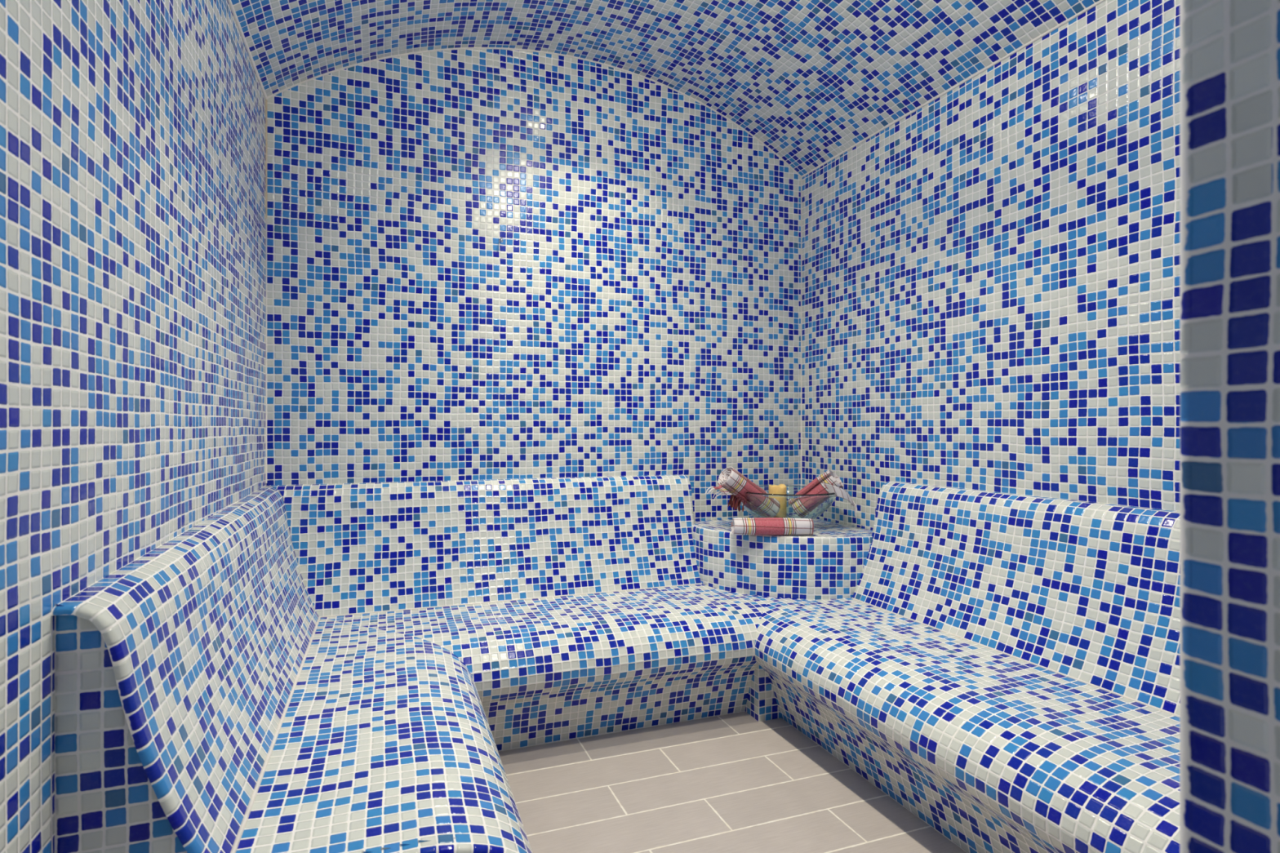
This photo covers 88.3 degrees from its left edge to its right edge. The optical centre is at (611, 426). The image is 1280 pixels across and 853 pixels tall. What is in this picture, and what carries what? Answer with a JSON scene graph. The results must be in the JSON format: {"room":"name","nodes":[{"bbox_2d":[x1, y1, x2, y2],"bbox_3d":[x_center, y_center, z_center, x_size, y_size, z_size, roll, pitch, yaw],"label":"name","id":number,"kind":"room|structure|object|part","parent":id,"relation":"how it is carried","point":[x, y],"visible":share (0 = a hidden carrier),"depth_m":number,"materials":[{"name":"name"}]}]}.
{"room":"spa","nodes":[
{"label":"spa","id":0,"kind":"room"},
{"bbox_2d":[0,0,265,852],"bbox_3d":[-0.879,-0.065,1.212,0.080,2.132,2.202,0,0,-18],"label":"wall","id":1,"kind":"structure","parent":0,"point":[132,132],"depth_m":1.02,"materials":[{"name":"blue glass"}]},
{"bbox_2d":[226,0,267,99],"bbox_3d":[-0.840,-1.130,1.227,0.012,0.012,2.200,0,0,-18],"label":"trim","id":2,"kind":"structure","parent":1,"relation":"attached to","point":[229,2],"depth_m":1.95,"materials":[{"name":"tile"}]},
{"bbox_2d":[265,48,800,586],"bbox_3d":[-0.177,-0.238,2.666,2.174,2.478,0.080,0,0,-19],"label":"wall","id":3,"kind":"structure","parent":0,"point":[637,309],"depth_m":2.56,"materials":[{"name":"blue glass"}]},
{"bbox_2d":[265,218,266,483],"bbox_3d":[-1.188,-0.260,2.269,0.008,0.910,0.008,0,0,-19],"label":"trim","id":4,"kind":"structure","parent":3,"relation":"attached to","point":[265,219],"depth_m":2.27,"materials":[{"name":"tile"}]},
{"bbox_2d":[265,99,266,218],"bbox_3d":[-1.188,-0.923,2.269,0.008,0.416,0.008,0,0,3],"label":"trim","id":5,"kind":"structure","parent":3,"relation":"attached to","point":[265,100],"depth_m":2.27,"materials":[{"name":"tile"}]},
{"bbox_2d":[266,47,801,177],"bbox_3d":[-0.164,-1.303,2.628,2.178,0.353,0.008,0,0,-19],"label":"trim","id":6,"kind":"structure","parent":3,"relation":"attached to","point":[456,48],"depth_m":2.57,"materials":[{"name":"tile"}]},
{"bbox_2d":[800,177,801,485],"bbox_3d":[0.862,-0.367,2.985,0.007,1.529,0.007,0,0,-19],"label":"trim","id":7,"kind":"structure","parent":3,"relation":"attached to","point":[801,178],"depth_m":2.98,"materials":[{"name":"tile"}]},
{"bbox_2d":[231,0,1099,175],"bbox_3d":[0.191,-1.344,1.586,2.308,0.426,2.203,0,0,-19],"label":"ceiling","id":8,"kind":"structure","parent":0,"point":[811,80],"depth_m":2.30,"materials":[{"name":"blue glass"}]},
{"bbox_2d":[497,711,966,852],"bbox_3d":[0.365,1.041,1.174,2.624,0.080,3.406,0,0,-19],"label":"floor","id":9,"kind":"structure","parent":0,"point":[735,782],"depth_m":1.78,"materials":[{"name":"grey tile"}]},
{"bbox_2d":[51,485,532,852],"bbox_3d":[-0.652,0.602,1.648,0.648,0.798,1.528,0,0,-19],"label":"tiled bench","id":10,"kind":"object","parent":9,"relation":"on","point":[205,702],"visible":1,"depth_m":1.12,"materials":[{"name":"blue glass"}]},
{"bbox_3d":[-0.864,0.416,1.584,0.207,0.426,1.508,0,0,-19],"label":"backrest","id":11,"kind":"part","parent":10,"relation":"part of","materials":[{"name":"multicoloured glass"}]},
{"bbox_3d":[-0.416,0.614,0.951,0.632,0.773,0.001,0,0,-19],"label":"panel","id":12,"kind":"part","parent":10,"relation":"part of","materials":[{"name":"tile"}]},
{"bbox_3d":[-0.532,0.812,1.591,0.458,0.377,1.341,0,0,-19],"label":"seat","id":13,"kind":"part","parent":10,"relation":"part of","materials":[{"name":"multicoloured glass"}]},
{"bbox_2d":[270,474,772,751],"bbox_3d":[-0.148,0.602,2.300,1.987,0.798,0.632,0,0,-19],"label":"tiled bench","id":14,"kind":"object","parent":9,"relation":"on","point":[581,606],"visible":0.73,"depth_m":2.27,"materials":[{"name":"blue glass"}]},
{"bbox_3d":[-0.408,0.416,2.444,1.592,0.426,0.188,0,0,-19],"label":"backrest","id":15,"kind":"part","parent":14,"relation":"part of","materials":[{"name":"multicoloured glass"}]},
{"bbox_3d":[-0.029,0.812,2.241,1.802,0.377,0.444,0,0,-19],"label":"seat","id":16,"kind":"part","parent":14,"relation":"part of","materials":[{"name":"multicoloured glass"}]},
{"bbox_2d":[745,664,781,721],"bbox_3d":[0.541,0.881,2.321,0.133,0.239,0.135,0,0,-19],"label":"post","id":17,"kind":"object","parent":9,"relation":"on","point":[762,704],"visible":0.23,"depth_m":2.25,"materials":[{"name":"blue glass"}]},
{"bbox_2d":[754,480,1179,852],"bbox_3d":[0.964,0.602,1.758,0.645,0.798,2.014,0,0,-19],"label":"tiled bench","id":18,"kind":"object","parent":9,"relation":"on","point":[1003,668],"visible":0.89,"depth_m":1.65,"materials":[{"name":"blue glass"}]},
{"bbox_2d":[691,518,872,599],"bbox_3d":[0.674,0.516,2.615,0.605,0.226,0.576,0,0,-19],"label":"pedestal","id":19,"kind":"object","parent":18,"relation":"on","point":[828,563],"visible":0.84,"depth_m":2.43,"materials":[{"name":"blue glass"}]},
{"bbox_2d":[731,517,813,535],"bbox_3d":[0.596,0.370,2.444,0.296,0.064,0.073,0,0,0],"label":"rolled towel","id":20,"kind":"object","parent":19,"relation":"on","point":[740,526],"visible":1,"depth_m":2.41,"materials":[{"name":"fabric"}]},
{"bbox_2d":[740,484,836,519],"bbox_3d":[0.699,0.328,2.665,0.427,0.149,0.427,0,0,-19],"label":"glass bowl","id":21,"kind":"object","parent":19,"relation":"on","point":[790,505],"visible":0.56,"depth_m":2.51,"materials":[{"name":"clear glass"}]},
{"bbox_2d":[705,466,768,511],"bbox_3d":[0.509,0.263,2.591,0.343,0.213,0.088,0,0,-19],"label":"rolled towel","id":22,"kind":"object","parent":21,"relation":"in","point":[731,482],"visible":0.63,"depth_m":2.56,"materials":[{"name":"fabric"}]},
{"bbox_2d":[768,484,786,494],"bbox_3d":[0.690,0.306,2.733,0.073,0.133,0.073,0,0,-19],"label":"pillar candle","id":23,"kind":"object","parent":21,"relation":"in","point":[781,488],"visible":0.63,"depth_m":2.71,"materials":[{"name":"yellow wax"}]},
{"bbox_2d":[795,470,857,516],"bbox_3d":[0.830,0.267,2.597,0.259,0.194,0.092,0,0,29],"label":"rolled towel","id":24,"kind":"object","parent":21,"relation":"in","point":[828,482],"visible":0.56,"depth_m":2.56,"materials":[{"name":"fabric"}]},
{"bbox_3d":[0.874,0.812,1.726,0.454,0.377,2.014,0,0,-19],"label":"seat","id":25,"kind":"part","parent":18,"relation":"part of","materials":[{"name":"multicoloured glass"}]},
{"bbox_3d":[1.236,0.416,1.657,0.198,0.426,1.645,0,0,-19],"label":"backrest","id":26,"kind":"part","parent":18,"relation":"part of","materials":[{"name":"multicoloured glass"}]},
{"bbox_2d":[801,0,1179,530],"bbox_3d":[1.269,-0.065,1.963,0.080,2.132,2.202,0,0,-20],"label":"wall","id":27,"kind":"structure","parent":0,"point":[990,277],"depth_m":2.00,"materials":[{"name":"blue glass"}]},
{"bbox_2d":[800,0,1105,177],"bbox_3d":[1.230,-1.130,1.950,0.008,0.008,2.200,0,0,-20],"label":"trim","id":28,"kind":"structure","parent":27,"relation":"attached to","point":[1096,3],"depth_m":2.13,"materials":[{"name":"tile"}]},
{"bbox_2d":[1179,0,1279,852],"bbox_3d":[0.605,-0.238,0.418,2.290,2.478,0.296,0,0,-19],"label":"wall","id":29,"kind":"structure","parent":0,"point":[1229,50],"depth_m":0.48,"materials":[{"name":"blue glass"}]}
]}

